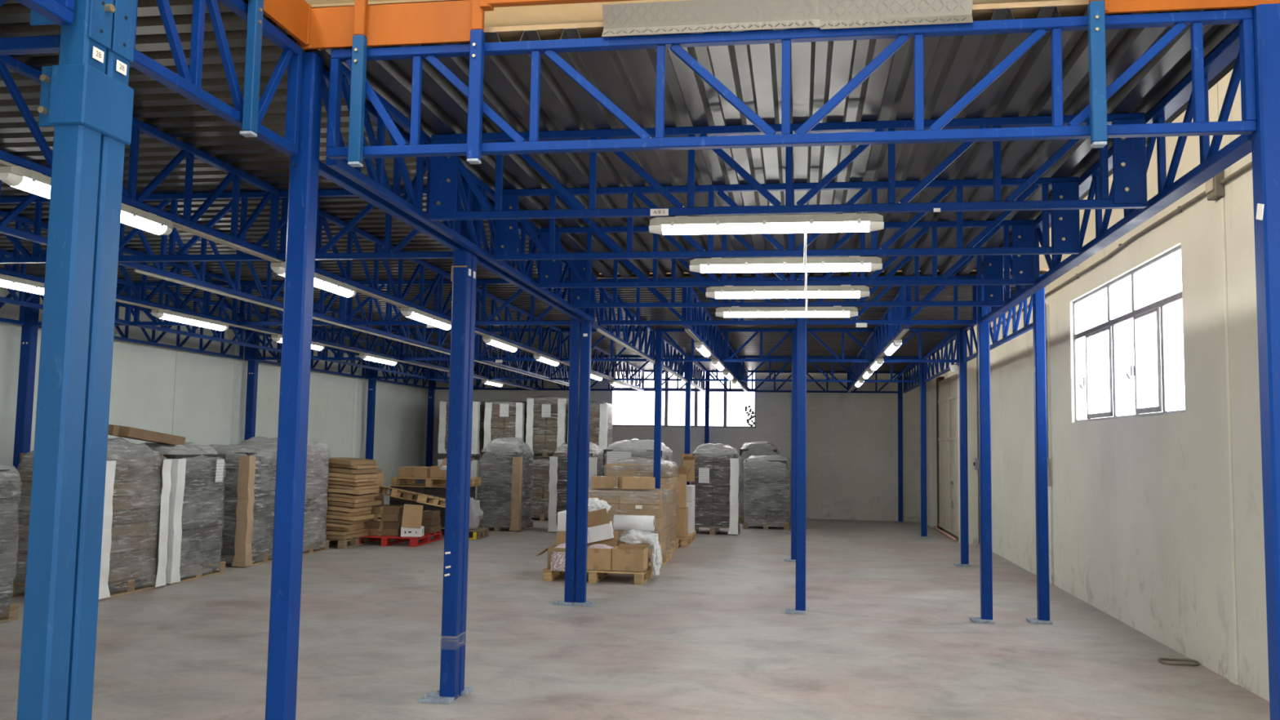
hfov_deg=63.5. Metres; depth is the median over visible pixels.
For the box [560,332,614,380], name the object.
truss
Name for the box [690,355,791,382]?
truss
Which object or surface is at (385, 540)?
pallet
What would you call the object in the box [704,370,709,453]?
steel column
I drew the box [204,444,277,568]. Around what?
pallet
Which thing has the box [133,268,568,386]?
conduit pipe
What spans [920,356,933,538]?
steel column
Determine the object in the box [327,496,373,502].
cartons
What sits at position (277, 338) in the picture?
tube light
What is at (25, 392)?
steel column
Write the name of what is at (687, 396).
steel column
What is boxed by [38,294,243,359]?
truss
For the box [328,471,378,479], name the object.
cartons
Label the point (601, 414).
pallet
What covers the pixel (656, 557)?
plastic sheet
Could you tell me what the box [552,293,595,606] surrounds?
steel column
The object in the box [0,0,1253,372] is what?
ceiling
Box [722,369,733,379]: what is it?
tube light
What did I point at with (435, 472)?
carton
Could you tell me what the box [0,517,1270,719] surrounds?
floor
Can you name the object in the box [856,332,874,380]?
truss
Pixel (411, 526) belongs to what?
carton
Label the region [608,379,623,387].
tube light
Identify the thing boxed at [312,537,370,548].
pallet
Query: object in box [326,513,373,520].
cartons
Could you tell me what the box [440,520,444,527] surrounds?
carton
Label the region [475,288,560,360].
truss
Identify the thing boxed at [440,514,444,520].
carton
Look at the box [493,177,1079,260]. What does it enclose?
truss
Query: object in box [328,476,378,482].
cartons
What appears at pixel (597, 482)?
carton
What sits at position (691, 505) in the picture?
carton
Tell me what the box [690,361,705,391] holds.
truss
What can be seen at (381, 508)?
carton
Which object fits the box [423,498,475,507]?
carton
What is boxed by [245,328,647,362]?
truss
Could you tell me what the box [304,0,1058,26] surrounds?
roof
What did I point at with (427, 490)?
carton
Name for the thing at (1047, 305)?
trim
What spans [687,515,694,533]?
carton
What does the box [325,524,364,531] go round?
cartons
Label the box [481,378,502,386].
tube light
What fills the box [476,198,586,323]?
truss
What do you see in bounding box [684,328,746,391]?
cable tray
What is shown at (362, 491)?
cartons
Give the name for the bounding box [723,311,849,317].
diffuser
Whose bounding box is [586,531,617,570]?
carton
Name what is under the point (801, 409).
steel column
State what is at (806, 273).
lead
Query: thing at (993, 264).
truss
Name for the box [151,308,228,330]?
tube light
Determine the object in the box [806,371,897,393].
truss
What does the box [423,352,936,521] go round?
wall
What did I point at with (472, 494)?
carton
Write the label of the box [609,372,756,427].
window
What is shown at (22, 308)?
truss
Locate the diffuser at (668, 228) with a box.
[662,221,869,235]
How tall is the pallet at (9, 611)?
1.511 m
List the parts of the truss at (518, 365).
post, post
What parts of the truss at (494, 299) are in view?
post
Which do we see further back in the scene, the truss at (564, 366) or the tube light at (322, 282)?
the truss at (564, 366)
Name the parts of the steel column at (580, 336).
plate, plate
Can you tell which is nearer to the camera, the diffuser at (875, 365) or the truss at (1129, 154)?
the truss at (1129, 154)
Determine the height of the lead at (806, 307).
0.065 m
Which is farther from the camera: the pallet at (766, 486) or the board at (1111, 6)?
the pallet at (766, 486)
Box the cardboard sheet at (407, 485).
[388,484,480,487]
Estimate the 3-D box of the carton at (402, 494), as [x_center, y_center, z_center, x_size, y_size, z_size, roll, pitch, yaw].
[-4.036,2.448,18.691,0.620,0.112,1.000,0,-5,9]
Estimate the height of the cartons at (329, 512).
0.076 m
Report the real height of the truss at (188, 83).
0.490 m
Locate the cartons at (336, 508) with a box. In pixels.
[327,505,377,512]
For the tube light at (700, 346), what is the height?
0.099 m
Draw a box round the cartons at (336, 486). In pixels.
[328,484,379,489]
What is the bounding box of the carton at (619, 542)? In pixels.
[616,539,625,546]
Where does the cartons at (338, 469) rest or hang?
on the cartons at (357, 476)
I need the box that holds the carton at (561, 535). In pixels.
[536,530,565,568]
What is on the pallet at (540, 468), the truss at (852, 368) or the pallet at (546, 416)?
the pallet at (546, 416)
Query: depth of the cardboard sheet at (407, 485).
18.26 m
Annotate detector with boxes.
[950,364,957,372]
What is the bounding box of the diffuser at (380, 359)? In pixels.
[364,355,396,365]
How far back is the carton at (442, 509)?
18.10 m
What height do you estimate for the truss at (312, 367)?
0.490 m
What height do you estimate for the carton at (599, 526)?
0.437 m
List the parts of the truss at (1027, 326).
post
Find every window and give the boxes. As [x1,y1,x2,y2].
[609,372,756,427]
[1073,244,1185,422]
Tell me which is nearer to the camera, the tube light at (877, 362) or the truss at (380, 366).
the tube light at (877, 362)
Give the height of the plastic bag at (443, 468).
0.090 m
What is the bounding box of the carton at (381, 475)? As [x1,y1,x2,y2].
[373,472,384,485]
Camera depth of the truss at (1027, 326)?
12.01 m
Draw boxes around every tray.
[0,160,641,391]
[0,273,533,390]
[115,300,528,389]
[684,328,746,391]
[848,328,908,392]
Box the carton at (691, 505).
[686,500,694,517]
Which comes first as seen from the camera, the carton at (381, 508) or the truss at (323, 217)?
the truss at (323, 217)
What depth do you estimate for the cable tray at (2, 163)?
6.88 m
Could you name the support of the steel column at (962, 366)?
on the floor
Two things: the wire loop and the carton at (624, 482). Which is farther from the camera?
the carton at (624, 482)
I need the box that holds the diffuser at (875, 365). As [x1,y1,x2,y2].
[871,361,881,370]
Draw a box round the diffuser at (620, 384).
[611,382,622,387]
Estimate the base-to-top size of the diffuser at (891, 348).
0.046 m
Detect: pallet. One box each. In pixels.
[0,463,21,623]
[8,436,172,600]
[134,442,226,585]
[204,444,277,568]
[236,436,329,555]
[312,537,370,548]
[359,530,441,546]
[374,484,445,507]
[391,476,480,486]
[437,456,485,500]
[438,400,491,454]
[468,527,488,538]
[477,437,533,531]
[483,400,527,451]
[525,395,568,456]
[529,457,550,520]
[542,562,653,584]
[547,442,603,533]
[567,401,613,453]
[588,486,671,566]
[601,438,672,475]
[603,457,678,552]
[676,530,696,546]
[691,443,739,535]
[737,440,778,524]
[742,454,790,529]
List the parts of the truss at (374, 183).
post, post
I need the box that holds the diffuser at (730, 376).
[724,373,733,379]
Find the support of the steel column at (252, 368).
on the floor
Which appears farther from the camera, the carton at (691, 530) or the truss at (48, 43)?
the carton at (691, 530)
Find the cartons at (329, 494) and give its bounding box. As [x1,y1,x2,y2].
[327,492,379,498]
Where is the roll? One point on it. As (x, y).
(621, 522)
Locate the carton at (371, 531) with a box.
[364,528,400,536]
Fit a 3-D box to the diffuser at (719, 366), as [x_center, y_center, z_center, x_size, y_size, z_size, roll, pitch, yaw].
[1.161,0.096,15.398,0.098,0.046,1.110,0,-5,9]
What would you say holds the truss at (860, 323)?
attached to the steel column at (801, 409)
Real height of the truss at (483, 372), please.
0.490 m
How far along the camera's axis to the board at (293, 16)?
4.47 m
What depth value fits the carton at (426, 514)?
16.86 m
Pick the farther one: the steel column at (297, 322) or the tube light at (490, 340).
the tube light at (490, 340)
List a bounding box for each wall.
[0,286,426,504]
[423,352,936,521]
[925,68,1269,701]
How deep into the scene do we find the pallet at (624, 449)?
17.59 m
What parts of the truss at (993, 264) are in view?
plate, plate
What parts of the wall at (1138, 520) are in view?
panel, panel, panel, panel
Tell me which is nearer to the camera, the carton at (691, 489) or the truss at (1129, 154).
the truss at (1129, 154)
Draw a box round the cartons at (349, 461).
[328,457,376,465]
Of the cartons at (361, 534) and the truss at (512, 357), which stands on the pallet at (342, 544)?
the cartons at (361, 534)
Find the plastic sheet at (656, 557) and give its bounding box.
[650,533,662,575]
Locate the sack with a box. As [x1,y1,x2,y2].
[469,497,483,529]
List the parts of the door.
rail, rail, rail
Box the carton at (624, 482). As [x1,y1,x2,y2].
[617,475,655,488]
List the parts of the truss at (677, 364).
post, post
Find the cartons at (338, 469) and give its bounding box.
[328,466,381,474]
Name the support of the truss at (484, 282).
attached to the steel column at (580, 336)
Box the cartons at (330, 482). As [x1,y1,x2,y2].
[328,480,374,486]
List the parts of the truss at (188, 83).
post, post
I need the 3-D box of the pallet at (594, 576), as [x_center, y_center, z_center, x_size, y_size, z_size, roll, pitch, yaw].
[-0.488,2.616,12.770,1.200,0.144,1.000,0,-5,9]
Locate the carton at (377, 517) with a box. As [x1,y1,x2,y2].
[369,513,403,521]
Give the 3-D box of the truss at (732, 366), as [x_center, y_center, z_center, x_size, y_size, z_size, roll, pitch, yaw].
[1.530,-0.026,17.788,0.050,0.490,4.580,0,-5,9]
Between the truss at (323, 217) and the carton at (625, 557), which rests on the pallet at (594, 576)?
the carton at (625, 557)
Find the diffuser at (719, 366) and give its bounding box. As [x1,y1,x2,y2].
[712,362,724,370]
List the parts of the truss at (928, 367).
post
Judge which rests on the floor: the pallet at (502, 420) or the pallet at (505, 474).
the pallet at (505, 474)
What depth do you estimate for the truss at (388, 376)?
20.71 m
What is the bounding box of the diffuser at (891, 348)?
[884,342,898,355]
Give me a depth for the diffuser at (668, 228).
5.58 m
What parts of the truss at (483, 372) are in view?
post, post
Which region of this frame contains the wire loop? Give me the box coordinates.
[1157,657,1199,666]
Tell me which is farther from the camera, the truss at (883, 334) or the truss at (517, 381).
the truss at (517, 381)
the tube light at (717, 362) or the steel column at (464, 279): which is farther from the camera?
the tube light at (717, 362)
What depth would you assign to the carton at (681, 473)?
16.92 m
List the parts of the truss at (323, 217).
post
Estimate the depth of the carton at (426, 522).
16.84 m
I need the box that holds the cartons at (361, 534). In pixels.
[325,532,368,539]
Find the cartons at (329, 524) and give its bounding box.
[325,521,364,528]
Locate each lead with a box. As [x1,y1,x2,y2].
[803,232,806,266]
[804,271,807,292]
[804,297,807,311]
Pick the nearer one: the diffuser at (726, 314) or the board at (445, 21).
the board at (445, 21)
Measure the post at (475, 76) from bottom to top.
1.632 m
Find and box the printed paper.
[550,551,565,571]
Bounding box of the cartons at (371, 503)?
[327,500,382,507]
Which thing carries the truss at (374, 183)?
attached to the steel column at (464, 279)
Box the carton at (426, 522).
[421,517,440,526]
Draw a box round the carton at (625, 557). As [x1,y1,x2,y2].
[611,542,649,572]
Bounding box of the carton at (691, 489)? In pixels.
[686,484,695,502]
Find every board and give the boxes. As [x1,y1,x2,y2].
[247,0,311,46]
[296,0,471,49]
[1103,0,1279,13]
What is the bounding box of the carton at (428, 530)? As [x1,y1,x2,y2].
[423,524,440,533]
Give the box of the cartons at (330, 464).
[328,462,377,469]
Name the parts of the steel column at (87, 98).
plate, bracket plate, bracket plate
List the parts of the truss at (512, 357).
post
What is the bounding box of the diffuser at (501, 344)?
[488,339,516,351]
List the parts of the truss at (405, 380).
post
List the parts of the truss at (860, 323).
post, post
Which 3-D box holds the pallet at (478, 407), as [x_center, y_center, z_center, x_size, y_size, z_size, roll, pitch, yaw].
[-3.846,1.488,22.925,0.888,1.210,1.162,0,-5,9]
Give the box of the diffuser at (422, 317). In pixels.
[406,311,451,329]
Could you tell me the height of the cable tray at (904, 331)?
0.016 m
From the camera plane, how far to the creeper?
24.23 m
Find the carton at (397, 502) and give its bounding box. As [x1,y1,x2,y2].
[389,499,423,506]
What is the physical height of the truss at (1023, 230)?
0.490 m
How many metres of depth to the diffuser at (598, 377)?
18.59 m
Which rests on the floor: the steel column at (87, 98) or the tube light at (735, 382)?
the steel column at (87, 98)
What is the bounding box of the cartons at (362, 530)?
[325,528,365,535]
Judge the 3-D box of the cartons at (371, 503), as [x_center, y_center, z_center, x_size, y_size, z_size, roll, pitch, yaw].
[-4.743,2.231,16.196,1.068,0.084,0.872,0,-5,14]
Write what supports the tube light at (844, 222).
attached to the truss at (1129, 154)
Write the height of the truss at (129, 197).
0.490 m
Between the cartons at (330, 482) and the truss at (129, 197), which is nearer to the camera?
the truss at (129, 197)
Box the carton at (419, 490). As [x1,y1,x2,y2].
[390,486,424,493]
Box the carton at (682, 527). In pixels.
[675,506,688,537]
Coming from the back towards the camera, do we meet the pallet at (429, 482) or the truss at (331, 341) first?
the pallet at (429, 482)
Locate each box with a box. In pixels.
[557,510,588,545]
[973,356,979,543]
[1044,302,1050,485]
[1205,170,1224,200]
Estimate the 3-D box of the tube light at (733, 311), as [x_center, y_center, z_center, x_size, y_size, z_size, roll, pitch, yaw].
[1.307,-0.430,9.244,1.260,0.099,0.109,0,-5,9]
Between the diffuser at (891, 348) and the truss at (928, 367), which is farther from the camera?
the truss at (928, 367)
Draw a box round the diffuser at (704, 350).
[696,346,710,356]
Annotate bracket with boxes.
[468,532,476,539]
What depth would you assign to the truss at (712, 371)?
23.93 m
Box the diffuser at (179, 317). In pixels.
[160,313,226,330]
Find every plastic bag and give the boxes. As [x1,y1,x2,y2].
[439,465,446,471]
[587,497,611,511]
[619,528,656,548]
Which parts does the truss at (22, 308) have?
post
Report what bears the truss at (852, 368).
attached to the ceiling
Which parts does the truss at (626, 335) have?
post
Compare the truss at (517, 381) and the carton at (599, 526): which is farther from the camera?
the truss at (517, 381)
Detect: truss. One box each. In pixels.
[0,0,60,55]
[0,54,279,257]
[0,179,47,245]
[0,187,453,263]
[0,210,238,324]
[0,249,132,324]
[0,288,26,324]
[15,0,75,25]
[29,279,570,328]
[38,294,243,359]
[118,222,346,324]
[129,0,302,155]
[133,286,322,359]
[239,285,400,359]
[244,329,364,378]
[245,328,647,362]
[279,198,453,321]
[318,66,462,250]
[321,332,426,378]
[325,62,595,322]
[326,8,1257,159]
[346,292,479,359]
[364,360,432,389]
[366,355,681,381]
[400,332,488,378]
[426,360,485,389]
[428,112,1146,221]
[433,368,700,391]
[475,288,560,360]
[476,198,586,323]
[478,334,551,379]
[488,360,537,390]
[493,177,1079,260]
[539,219,1035,288]
[551,363,569,385]
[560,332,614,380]
[572,254,1004,307]
[591,288,653,359]
[600,275,977,327]
[614,357,644,391]
[653,329,686,379]
[661,328,791,361]
[681,287,719,359]
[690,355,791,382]
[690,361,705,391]
[709,370,791,392]
[720,332,737,379]
[737,361,747,391]
[806,328,959,362]
[806,355,920,382]
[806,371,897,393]
[847,362,856,392]
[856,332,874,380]
[874,285,911,359]
[903,362,926,393]
[924,333,959,382]
[963,284,1032,362]
[980,26,1251,322]
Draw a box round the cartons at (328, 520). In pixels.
[326,518,369,524]
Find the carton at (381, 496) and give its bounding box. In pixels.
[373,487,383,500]
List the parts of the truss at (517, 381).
post, post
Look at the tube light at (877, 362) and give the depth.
14.46 m
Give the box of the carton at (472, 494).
[424,492,475,500]
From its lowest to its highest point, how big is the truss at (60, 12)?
0.490 m
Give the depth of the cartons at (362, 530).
15.72 m
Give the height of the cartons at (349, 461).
0.098 m
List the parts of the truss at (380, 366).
post, post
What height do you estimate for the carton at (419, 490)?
0.112 m
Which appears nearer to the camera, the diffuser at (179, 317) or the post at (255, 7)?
the post at (255, 7)
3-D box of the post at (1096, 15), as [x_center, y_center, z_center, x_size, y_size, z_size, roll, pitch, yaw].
[1.817,-1.655,4.129,0.055,1.632,0.058,0,-5,9]
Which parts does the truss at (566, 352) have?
post, post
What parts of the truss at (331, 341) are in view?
post, post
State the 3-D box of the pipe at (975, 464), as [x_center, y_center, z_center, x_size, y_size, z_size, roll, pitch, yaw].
[5.905,1.466,18.156,0.095,3.480,0.120,0,-5,9]
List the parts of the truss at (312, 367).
post, post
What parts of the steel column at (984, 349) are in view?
plate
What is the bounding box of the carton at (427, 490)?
[423,486,475,493]
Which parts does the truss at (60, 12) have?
post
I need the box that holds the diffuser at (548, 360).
[537,356,559,366]
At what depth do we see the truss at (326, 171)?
5.60 m
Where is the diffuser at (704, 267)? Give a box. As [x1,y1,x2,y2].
[700,262,871,272]
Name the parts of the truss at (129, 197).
post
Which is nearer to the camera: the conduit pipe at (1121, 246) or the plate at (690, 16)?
the plate at (690, 16)
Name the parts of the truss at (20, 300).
post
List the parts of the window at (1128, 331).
pane, handle, pane, pane, pane, pane, lever, handle, pane, pane, pane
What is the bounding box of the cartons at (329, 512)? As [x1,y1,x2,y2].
[326,510,371,515]
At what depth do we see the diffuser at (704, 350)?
12.94 m
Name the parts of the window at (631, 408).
pane, pane, pane, pane, pane, pane, pane, pane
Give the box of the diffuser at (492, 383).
[485,381,502,386]
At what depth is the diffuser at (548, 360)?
15.02 m
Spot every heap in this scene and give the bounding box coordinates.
[554,542,565,548]
[587,543,613,548]
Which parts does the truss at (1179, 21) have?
post, post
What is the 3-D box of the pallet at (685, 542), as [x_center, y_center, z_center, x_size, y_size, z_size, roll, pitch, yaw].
[0.667,3.021,17.512,0.420,0.144,1.500,0,-5,9]
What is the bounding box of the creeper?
[744,405,755,426]
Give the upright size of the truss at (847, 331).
0.490 m
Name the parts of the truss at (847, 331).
post, post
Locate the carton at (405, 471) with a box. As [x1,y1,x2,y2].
[398,466,430,477]
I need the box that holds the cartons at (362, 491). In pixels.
[327,487,379,494]
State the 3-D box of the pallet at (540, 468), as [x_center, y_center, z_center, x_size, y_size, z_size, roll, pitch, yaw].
[-1.990,2.788,22.528,0.842,1.337,1.160,0,-5,9]
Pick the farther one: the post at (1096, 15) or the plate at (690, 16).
the plate at (690, 16)
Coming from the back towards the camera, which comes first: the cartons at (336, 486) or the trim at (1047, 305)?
the cartons at (336, 486)
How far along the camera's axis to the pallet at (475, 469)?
22.26 m
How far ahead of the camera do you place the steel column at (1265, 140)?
3.94 m
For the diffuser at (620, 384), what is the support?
attached to the tube light at (612, 382)
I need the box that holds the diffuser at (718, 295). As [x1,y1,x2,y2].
[715,291,859,298]
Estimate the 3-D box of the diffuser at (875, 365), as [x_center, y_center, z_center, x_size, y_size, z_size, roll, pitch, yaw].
[3.404,0.088,14.850,0.098,0.046,1.110,0,-5,9]
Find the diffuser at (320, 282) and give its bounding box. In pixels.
[278,273,353,297]
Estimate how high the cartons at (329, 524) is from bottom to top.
0.067 m
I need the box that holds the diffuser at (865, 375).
[862,372,871,378]
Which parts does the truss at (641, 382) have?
post, post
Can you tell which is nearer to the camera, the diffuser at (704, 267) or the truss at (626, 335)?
the diffuser at (704, 267)
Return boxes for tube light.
[0,165,173,235]
[0,274,44,295]
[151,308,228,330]
[270,261,356,297]
[271,334,324,350]
[359,352,397,365]
[400,306,451,329]
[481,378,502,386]
[482,335,517,351]
[533,353,559,366]
[591,372,603,380]
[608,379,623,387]
[648,213,884,235]
[689,255,882,272]
[693,341,711,356]
[705,284,869,298]
[711,358,724,370]
[715,306,857,317]
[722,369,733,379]
[731,378,740,386]
[854,378,864,386]
[862,368,874,378]
[870,358,884,370]
[884,338,902,355]
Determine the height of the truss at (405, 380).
0.490 m
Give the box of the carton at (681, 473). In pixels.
[675,466,691,508]
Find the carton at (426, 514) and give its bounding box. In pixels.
[422,510,439,519]
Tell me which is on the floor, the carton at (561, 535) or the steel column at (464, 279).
the steel column at (464, 279)
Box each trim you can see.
[1046,304,1053,584]
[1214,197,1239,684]
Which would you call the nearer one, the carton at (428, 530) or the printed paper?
the printed paper
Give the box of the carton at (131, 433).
[107,424,185,445]
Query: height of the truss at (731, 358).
0.490 m
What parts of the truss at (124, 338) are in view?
post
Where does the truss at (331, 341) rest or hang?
attached to the ceiling
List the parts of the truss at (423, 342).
post, post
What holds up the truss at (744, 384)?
attached to the ceiling
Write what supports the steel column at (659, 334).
on the floor
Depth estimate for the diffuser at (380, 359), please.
15.41 m
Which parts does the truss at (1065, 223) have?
plate, plate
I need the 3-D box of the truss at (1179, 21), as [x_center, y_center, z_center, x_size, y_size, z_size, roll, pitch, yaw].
[0.507,-1.138,4.343,3.830,0.490,0.050,0,-5,9]
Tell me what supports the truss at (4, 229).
attached to the ceiling
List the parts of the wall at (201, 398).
panel, panel, panel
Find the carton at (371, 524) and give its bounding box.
[364,520,402,528]
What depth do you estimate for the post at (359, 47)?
4.55 m
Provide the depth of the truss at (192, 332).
13.45 m
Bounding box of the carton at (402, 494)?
[389,493,415,499]
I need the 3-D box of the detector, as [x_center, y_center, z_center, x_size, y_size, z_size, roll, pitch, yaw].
[4.526,0.125,14.907,0.110,0.100,0.110,0,-5,9]
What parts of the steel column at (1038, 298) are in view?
plate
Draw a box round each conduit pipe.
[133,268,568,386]
[596,328,703,391]
[991,161,1252,328]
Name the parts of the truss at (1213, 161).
post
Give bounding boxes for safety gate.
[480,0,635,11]
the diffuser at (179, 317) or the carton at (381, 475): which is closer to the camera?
the diffuser at (179, 317)
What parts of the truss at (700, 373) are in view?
post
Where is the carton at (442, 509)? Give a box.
[423,506,445,514]
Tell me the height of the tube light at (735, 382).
0.099 m
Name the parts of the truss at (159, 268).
post, post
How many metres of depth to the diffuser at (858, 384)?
19.07 m
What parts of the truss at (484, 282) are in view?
post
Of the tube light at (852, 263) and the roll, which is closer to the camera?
the tube light at (852, 263)
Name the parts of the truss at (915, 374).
post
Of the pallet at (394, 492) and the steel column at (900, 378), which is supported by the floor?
the steel column at (900, 378)
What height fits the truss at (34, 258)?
0.490 m
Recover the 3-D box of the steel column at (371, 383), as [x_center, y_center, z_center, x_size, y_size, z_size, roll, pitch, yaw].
[-5.603,1.618,21.550,0.215,3.390,0.200,0,-5,9]
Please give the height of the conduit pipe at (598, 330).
0.040 m
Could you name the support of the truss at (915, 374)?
attached to the steel column at (922, 384)
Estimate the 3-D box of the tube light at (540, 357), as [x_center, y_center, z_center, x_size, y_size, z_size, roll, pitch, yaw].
[-1.351,-0.002,15.031,0.109,0.099,1.260,0,-5,9]
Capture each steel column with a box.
[8,292,39,573]
[16,0,136,719]
[244,332,259,439]
[265,52,323,719]
[365,360,376,459]
[418,178,476,704]
[425,371,435,466]
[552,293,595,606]
[653,328,662,488]
[684,355,691,484]
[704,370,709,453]
[783,328,796,561]
[785,276,806,614]
[893,371,903,522]
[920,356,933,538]
[953,328,969,566]
[969,306,995,623]
[1026,274,1052,624]
[1251,3,1279,719]
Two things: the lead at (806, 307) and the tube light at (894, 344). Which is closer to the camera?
the lead at (806, 307)
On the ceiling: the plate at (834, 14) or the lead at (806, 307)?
the plate at (834, 14)
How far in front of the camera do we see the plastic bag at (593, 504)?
12.93 m
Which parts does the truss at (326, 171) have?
post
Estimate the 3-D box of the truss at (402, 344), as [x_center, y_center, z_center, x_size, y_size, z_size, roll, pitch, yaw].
[-3.411,-0.045,18.550,0.050,0.490,4.580,0,-5,9]
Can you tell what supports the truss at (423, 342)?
attached to the ceiling
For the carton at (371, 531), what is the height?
0.113 m
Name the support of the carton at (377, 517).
on the carton at (371, 524)
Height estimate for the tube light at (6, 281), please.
0.099 m
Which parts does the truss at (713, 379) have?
post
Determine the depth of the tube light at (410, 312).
10.05 m
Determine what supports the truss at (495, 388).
attached to the steel column at (430, 415)
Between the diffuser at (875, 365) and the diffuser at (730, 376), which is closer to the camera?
the diffuser at (875, 365)
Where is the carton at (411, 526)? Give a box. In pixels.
[400,503,424,537]
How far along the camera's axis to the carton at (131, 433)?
11.45 m
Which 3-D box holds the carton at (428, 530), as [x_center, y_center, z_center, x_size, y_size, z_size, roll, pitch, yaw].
[-3.547,2.786,17.084,0.360,0.113,0.503,0,-5,9]
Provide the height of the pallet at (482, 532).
0.144 m
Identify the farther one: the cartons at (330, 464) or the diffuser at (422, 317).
the cartons at (330, 464)
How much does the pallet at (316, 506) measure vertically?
1.679 m
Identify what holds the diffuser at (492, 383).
attached to the tube light at (486, 381)
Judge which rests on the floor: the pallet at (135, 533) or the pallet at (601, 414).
the pallet at (135, 533)
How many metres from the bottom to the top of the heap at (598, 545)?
0.100 m
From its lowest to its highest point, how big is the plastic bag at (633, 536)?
0.262 m
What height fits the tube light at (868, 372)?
0.099 m
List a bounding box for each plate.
[602,0,820,36]
[820,0,973,29]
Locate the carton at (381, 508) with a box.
[370,504,404,514]
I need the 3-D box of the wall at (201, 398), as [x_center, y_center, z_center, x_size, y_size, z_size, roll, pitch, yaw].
[-7.727,-1.151,10.221,0.300,7.000,31.600,0,-5,9]
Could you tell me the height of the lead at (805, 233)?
0.115 m
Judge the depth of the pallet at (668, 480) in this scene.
15.94 m
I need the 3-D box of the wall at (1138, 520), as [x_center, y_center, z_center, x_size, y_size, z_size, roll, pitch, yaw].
[4.369,-1.104,8.354,0.520,7.000,31.588,0,-5,9]
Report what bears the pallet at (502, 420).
on the pallet
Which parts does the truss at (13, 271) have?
post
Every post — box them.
[239,0,263,137]
[347,0,368,167]
[466,0,484,164]
[1088,0,1107,147]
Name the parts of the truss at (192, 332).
post, post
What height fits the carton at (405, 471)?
0.181 m
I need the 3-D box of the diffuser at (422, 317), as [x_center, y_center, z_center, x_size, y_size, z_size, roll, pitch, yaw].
[-2.094,-0.380,10.223,0.098,0.046,1.110,0,-5,9]
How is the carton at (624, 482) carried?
on the pallet at (655, 502)
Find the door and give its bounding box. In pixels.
[933,373,958,540]
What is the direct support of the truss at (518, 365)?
attached to the ceiling
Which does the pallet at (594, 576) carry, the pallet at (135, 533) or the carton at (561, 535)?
the carton at (561, 535)
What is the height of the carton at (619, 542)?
0.149 m
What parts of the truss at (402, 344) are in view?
post, post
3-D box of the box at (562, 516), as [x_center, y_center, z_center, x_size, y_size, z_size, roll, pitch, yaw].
[-0.803,2.241,13.083,0.400,0.640,0.460,0,-5,9]
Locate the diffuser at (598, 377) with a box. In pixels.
[591,374,602,380]
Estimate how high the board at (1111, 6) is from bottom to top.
0.190 m
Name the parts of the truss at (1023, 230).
plate, plate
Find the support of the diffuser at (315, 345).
attached to the tube light at (277, 338)
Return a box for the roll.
[613,515,655,531]
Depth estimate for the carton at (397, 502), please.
18.20 m
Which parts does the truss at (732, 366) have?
post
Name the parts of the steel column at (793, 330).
plate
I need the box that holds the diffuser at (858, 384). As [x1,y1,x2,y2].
[855,381,862,386]
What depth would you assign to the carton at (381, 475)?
18.00 m
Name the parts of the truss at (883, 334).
post, post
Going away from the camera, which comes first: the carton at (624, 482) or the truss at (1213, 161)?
the truss at (1213, 161)
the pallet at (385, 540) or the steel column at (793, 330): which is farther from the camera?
the pallet at (385, 540)
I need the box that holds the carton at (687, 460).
[680,453,697,481]
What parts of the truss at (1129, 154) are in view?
plate, plate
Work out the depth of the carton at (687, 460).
17.32 m
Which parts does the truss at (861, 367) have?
post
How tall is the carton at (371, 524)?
0.113 m
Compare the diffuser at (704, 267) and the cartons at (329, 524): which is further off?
the cartons at (329, 524)
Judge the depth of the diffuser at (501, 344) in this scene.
12.70 m
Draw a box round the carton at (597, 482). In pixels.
[591,475,613,488]
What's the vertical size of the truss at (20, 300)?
0.490 m
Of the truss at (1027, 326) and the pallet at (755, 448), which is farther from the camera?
the pallet at (755, 448)
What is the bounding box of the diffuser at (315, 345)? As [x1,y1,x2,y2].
[278,337,323,350]
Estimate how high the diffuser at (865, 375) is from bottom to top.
0.046 m
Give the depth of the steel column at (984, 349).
10.08 m
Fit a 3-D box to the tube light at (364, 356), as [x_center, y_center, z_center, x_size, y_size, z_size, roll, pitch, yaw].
[-3.891,-0.012,15.423,0.109,0.099,1.260,0,-5,9]
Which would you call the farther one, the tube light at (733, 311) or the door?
the door
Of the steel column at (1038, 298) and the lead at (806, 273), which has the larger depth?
the steel column at (1038, 298)
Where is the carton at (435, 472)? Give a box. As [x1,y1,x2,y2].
[430,457,475,478]
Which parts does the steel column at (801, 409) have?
plate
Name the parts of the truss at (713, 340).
post, post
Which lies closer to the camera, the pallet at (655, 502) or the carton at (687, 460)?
the pallet at (655, 502)
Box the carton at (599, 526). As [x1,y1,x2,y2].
[586,508,613,543]
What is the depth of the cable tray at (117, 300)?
12.23 m
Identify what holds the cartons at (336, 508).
on the cartons at (329, 512)
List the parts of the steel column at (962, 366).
plate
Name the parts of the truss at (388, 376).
post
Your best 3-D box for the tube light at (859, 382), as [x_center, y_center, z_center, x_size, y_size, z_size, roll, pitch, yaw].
[4.067,0.421,19.136,0.109,0.099,1.260,0,-5,9]
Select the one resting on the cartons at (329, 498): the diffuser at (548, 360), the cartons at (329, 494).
the cartons at (329, 494)
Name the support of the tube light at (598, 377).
attached to the cable tray at (2, 163)
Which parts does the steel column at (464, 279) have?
plate, plate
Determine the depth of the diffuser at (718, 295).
8.02 m

